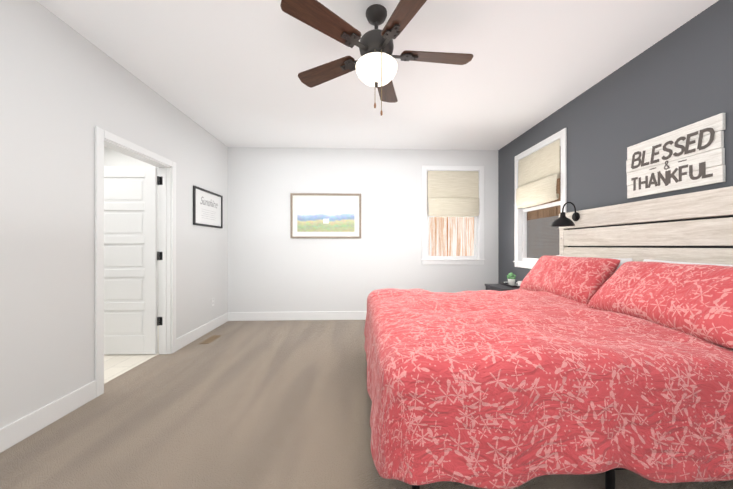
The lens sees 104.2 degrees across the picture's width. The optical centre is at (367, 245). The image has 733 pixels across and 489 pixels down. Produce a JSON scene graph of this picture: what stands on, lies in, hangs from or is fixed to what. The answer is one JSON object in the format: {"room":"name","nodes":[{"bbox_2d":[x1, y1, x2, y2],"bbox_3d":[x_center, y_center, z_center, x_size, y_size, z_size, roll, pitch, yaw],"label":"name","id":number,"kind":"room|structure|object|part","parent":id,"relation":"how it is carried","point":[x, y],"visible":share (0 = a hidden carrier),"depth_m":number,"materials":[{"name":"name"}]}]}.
{"room":"bedroom","nodes":[
{"label":"bedroom","id":0,"kind":"room"},
{"bbox_2d":[0,0,227,427],"bbox_3d":[-2.160,-0.191,1.591,0.120,2.740,5.815,0,0,-2],"label":"wall","id":1,"kind":"structure","parent":0,"point":[65,89],"depth_m":1.98,"materials":[{"name":"white paint"}]},
{"bbox_2d":[0,381,95,452],"bbox_3d":[-2.053,1.110,0.465,0.016,0.135,3.500,0,0,-2],"label":"baseboard","id":2,"kind":"structure","parent":1,"relation":"attached to","point":[18,430],"depth_m":1.85,"materials":[{"name":"white wood"}]},
{"bbox_2d":[104,166,162,354],"bbox_3d":[-2.665,0.157,3.075,0.867,2.018,0.036,0,0,-2],"label":"door leaf","id":3,"kind":"structure","parent":1,"relation":"in","point":[130,258],"depth_m":3.07,"materials":[{"name":"white wood"}]},
{"bbox_3d":[-2.257,0.055,3.100,0.050,1.624,0.014,0,0,-2],"label":"door hinges","id":4,"kind":"part","parent":3,"relation":"part of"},
{"bbox_2d":[95,126,175,396],"bbox_3d":[-2.190,0.124,2.700,0.140,2.110,0.975,0,0,-2],"label":"door frame","id":5,"kind":"structure","parent":1,"relation":"attached to","point":[101,135],"depth_m":2.96,"materials":[{"name":"white wood"}]},
{"bbox_2d":[176,312,228,350],"bbox_3d":[-2.169,1.113,3.831,0.016,0.135,1.285,0,0,-2],"label":"baseboard","id":6,"kind":"structure","parent":1,"relation":"attached to","point":[191,336],"depth_m":3.67,"materials":[{"name":"white wood"}]},
{"bbox_2d":[193,186,222,227],"bbox_3d":[-2.167,-0.505,3.905,0.022,0.487,0.740,0,0,-2],"label":"picture","id":7,"kind":"object","parent":1,"relation":"attached to","point":[207,208],"visible":1,"depth_m":3.87,"materials":[{"name":"grey paper"}]},
{"bbox_2d":[104,146,158,316],"bbox_3d":[-3.362,-0.189,4.393,2.090,2.740,0.100,0,0,-2],"label":"wall","id":8,"kind":"structure","parent":0,"point":[112,157],"depth_m":4.32,"materials":[{"name":"white paint"}]},
{"bbox_2d":[228,147,497,311],"bbox_3d":[-0.034,-0.189,4.634,4.580,2.740,0.120,0,0,-2],"label":"wall","id":9,"kind":"structure","parent":0,"point":[273,266],"depth_m":4.56,"materials":[{"name":"white paint"}]},
{"bbox_2d":[229,311,366,320],"bbox_3d":[-0.041,1.113,4.565,4.320,0.135,0.016,0,0,-2],"label":"baseboard","id":10,"kind":"structure","parent":9,"relation":"attached to","point":[321,315],"depth_m":4.52,"materials":[{"name":"white wood"}]},
{"bbox_2d":[290,193,360,237],"bbox_3d":[-0.658,-0.476,4.536,1.118,0.714,0.028,0,0,-2],"label":"picture","id":11,"kind":"object","parent":9,"relation":"attached to","point":[325,215],"visible":0.98,"depth_m":4.54,"materials":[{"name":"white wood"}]},
{"bbox_2d":[297,200,354,231],"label":"painting","id":12,"kind":"object","parent":11,"relation":"attached to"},
{"bbox_2d":[421,165,484,264],"bbox_3d":[1.386,-0.497,4.662,1.034,1.599,0.151,0,0,-2],"label":"window","id":13,"kind":"structure","parent":9,"relation":"in","point":[447,236],"depth_m":4.62,"materials":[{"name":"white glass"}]},
{"bbox_3d":[1.385,-0.497,4.682,0.846,1.431,0.052,0,0,-2],"label":"back window sash","id":14,"kind":"part","parent":13,"relation":"part of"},
{"bbox_2d":[428,171,478,216],"bbox_3d":[1.389,-0.837,4.574,0.833,0.750,0.083,0,0,-2],"label":"blind","id":15,"kind":"object","parent":13,"relation":"attached to","point":[453,193],"visible":1,"depth_m":4.60,"materials":[{"name":"beige fabric"}]},
{"bbox_2d":[0,320,732,488],"bbox_3d":[-0.986,1.228,1.630,6.690,0.102,6.055,0,0,-2],"label":"floor","id":16,"kind":"structure","parent":0,"point":[280,404],"depth_m":1.86,"materials":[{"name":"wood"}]},
{"bbox_2d":[200,335,221,343],"bbox_3d":[-1.969,1.176,3.590,0.110,0.008,0.320,0,0,-2],"label":"floor vent","id":17,"kind":"object","parent":16,"relation":"in","point":[210,339],"visible":0.98,"depth_m":3.57,"materials":[{"name":"brown"}]},
{"bbox_2d":[485,273,521,290],"bbox_3d":[1.875,0.763,3.673,0.532,0.834,0.520,0,0,-2],"label":"nightstand","id":18,"kind":"object","parent":16,"relation":"on","point":[511,284],"visible":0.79,"depth_m":3.69,"materials":[{"name":"grey wood"}]},
{"bbox_2d":[500,282,519,287],"bbox_3d":[1.899,0.503,3.704,0.200,0.032,0.357,0,0,-2],"label":"tray","id":19,"kind":"object","parent":18,"relation":"on","point":[510,284],"depth_m":3.69,"materials":[{"name":"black ceramic"}]},
{"bbox_2d":[507,273,515,278],"bbox_3d":[1.888,0.402,3.719,0.113,0.112,0.105,0,0,-2],"label":"plant","id":20,"kind":"object","parent":18,"relation":"on","point":[511,275],"depth_m":3.71,"materials":[{"name":"green plant"}]},
{"bbox_2d":[508,279,515,284],"bbox_3d":[1.884,0.473,3.724,0.092,0.078,0.092,0,0,-2],"label":"pot","id":21,"kind":"object","parent":18,"relation":"on","point":[510,281],"depth_m":3.69,"materials":[{"name":"white ceramic"}]},
{"bbox_2d":[364,186,732,488],"bbox_3d":[1.098,0.365,2.153,2.224,1.627,2.107,0,0,-2],"label":"bed","id":22,"kind":"object","parent":16,"relation":"on","point":[602,342],"visible":1,"depth_m":1.23,"materials":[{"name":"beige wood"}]},
{"bbox_3d":[1.119,1.074,2.171,1.995,0.210,1.800,0,0,-2],"label":"frame","id":23,"kind":"part","parent":22,"relation":"part of","materials":[{"name":"black metal"}]},
{"bbox_2d":[364,288,732,488],"bbox_3d":[1.054,0.690,2.167,2.144,0.599,2.081,0,0,-2],"label":"duvet","id":24,"kind":"object","parent":22,"relation":"on","point":[486,389],"depth_m":1.18,"materials":[{"name":"red fabric"}]},
{"bbox_2d":[551,202,579,226],"bbox_3d":[1.999,-0.324,2.888,0.244,0.247,0.204,0,0,-2],"label":"sconce","id":25,"kind":"object","parent":22,"relation":"attached to","point":[572,219],"depth_m":2.88,"materials":[{"name":"black metal"}]},
{"bbox_2d":[520,255,620,303],"bbox_3d":[1.835,0.294,2.687,0.220,0.500,0.920,38,-2,-3],"label":"pillow","id":26,"kind":"object","parent":22,"relation":"on","point":[573,280],"depth_m":2.46,"materials":[{"name":"red fabric"}]},
{"bbox_2d":[556,255,632,272],"bbox_3d":[1.999,0.319,2.677,0.184,0.500,0.900,20,-1,-2],"label":"pillow","id":27,"kind":"object","parent":22,"relation":"on","point":[618,260],"depth_m":2.36,"materials":[{"name":"white"}]},
{"bbox_3d":[2.175,0.412,2.143,0.056,1.533,2.012,0,0,-2],"label":"headboard","id":28,"kind":"part","parent":22,"relation":"part of","materials":[{"name":"white wood"}]},
{"bbox_2d":[587,261,732,348],"bbox_3d":[1.833,0.297,1.736,0.216,0.500,0.940,42,1,1],"label":"pillow","id":29,"kind":"object","parent":22,"relation":"on","point":[693,302],"depth_m":1.59,"materials":[{"name":"red fabric"}]},
{"bbox_2d":[643,259,732,266],"bbox_3d":[2.033,0.319,1.728,0.187,0.500,0.900,20,-1,-2],"label":"pillow","id":30,"kind":"object","parent":22,"relation":"on","point":[719,262],"depth_m":1.84,"materials":[{"name":"white fabric"}]},
{"bbox_2d":[36,0,718,149],"bbox_3d":[0.069,-1.611,1.669,4.580,0.100,6.055,0,0,-2],"label":"ceiling","id":31,"kind":"structure","parent":0,"point":[225,72],"depth_m":2.41,"materials":[{"name":"white paint"}]},
{"bbox_2d":[280,0,472,115],"bbox_3d":[0.100,-1.183,1.922,1.247,0.754,1.274,0,0,-2],"label":"ceiling fan","id":32,"kind":"object","parent":31,"relation":"hanging from","point":[375,65],"visible":1,"depth_m":1.82,"materials":[{"name":"brown wood"}]},
{"bbox_3d":[-0.249,-1.291,1.634,0.500,0.007,0.156,0,-11,-42],"label":"blade","id":33,"kind":"part","parent":32,"relation":"part of","materials":[{"name":"brown wood"}]},
{"bbox_3d":[-0.299,-1.290,2.119,0.500,0.007,0.156,0,-11,30],"label":"blade","id":34,"kind":"part","parent":32,"relation":"part of","materials":[{"name":"brown wood"}]},
{"bbox_3d":[0.060,-1.151,1.911,0.280,0.120,0.280,0,0,-2],"label":"lamp shade","id":35,"kind":"part","parent":32,"relation":"part of","materials":[{"name":"white glass"}]},
{"bbox_3d":[0.060,-1.385,1.911,0.232,0.351,0.232,0,0,-2],"label":"motor","id":36,"kind":"part","parent":32,"relation":"part of","materials":[{"name":"brown metal"}]},
{"bbox_3d":[0.147,-1.290,2.317,0.156,0.007,0.500,11,2,12],"label":"blade","id":37,"kind":"part","parent":32,"relation":"part of","materials":[{"name":"brown wood"}]},
{"bbox_3d":[0.228,-1.291,1.532,0.156,0.007,0.500,-12,5,-24],"label":"blade","id":38,"kind":"part","parent":32,"relation":"part of","materials":[{"name":"brown wood"}]},
{"bbox_3d":[0.473,-1.291,1.954,0.500,0.007,0.156,0,11,-6],"label":"blade","id":39,"kind":"part","parent":32,"relation":"part of","materials":[{"name":"brown wood"}]},
{"bbox_2d":[498,0,732,283],"bbox_3d":[2.297,-0.191,1.745,0.120,2.740,5.815,0,0,-2],"label":"wall","id":40,"kind":"structure","parent":0,"point":[680,77],"depth_m":2.39,"materials":[{"name":"grey paint"}]},
{"bbox_2d":[513,128,566,268],"bbox_3d":[2.212,-0.497,3.636,0.151,1.599,1.034,0,0,-2],"label":"window","id":41,"kind":"structure","parent":40,"relation":"in","point":[543,228],"depth_m":3.82,"materials":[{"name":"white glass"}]},
{"bbox_2d":[516,139,559,208],"bbox_3d":[2.123,-0.860,3.633,0.083,0.705,0.833,0,0,-2],"label":"blind","id":42,"kind":"object","parent":41,"relation":"attached to","point":[538,173],"visible":1,"depth_m":3.53,"materials":[{"name":"beige fabric"}]},
{"bbox_3d":[2.231,-0.497,3.636,0.052,1.431,0.846,0,0,-2],"label":"right window sash","id":43,"kind":"part","parent":41,"relation":"part of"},
{"bbox_2d":[626,113,725,198],"bbox_3d":[2.211,-0.615,2.095,0.027,0.431,0.638,0,0,-2],"label":"blessed sign","id":44,"kind":"object","parent":40,"relation":"attached to","point":[690,156],"visible":1,"depth_m":2.01,"materials":[{"name":"white wood"}]},
{"label":"outside","id":45,"kind":"structure","parent":0,"visible":0},
{"bbox_2d":[429,217,473,255],"bbox_3d":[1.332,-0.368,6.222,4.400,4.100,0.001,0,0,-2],"label":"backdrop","id":46,"kind":"structure","parent":45,"point":[441,234],"depth_m":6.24,"materials":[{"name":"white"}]},
{"bbox_2d":[527,146,560,258],"bbox_3d":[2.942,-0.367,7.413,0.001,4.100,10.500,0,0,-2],"label":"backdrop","id":47,"kind":"structure","parent":45,"point":[552,249],"depth_m":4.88,"materials":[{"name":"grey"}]}
]}

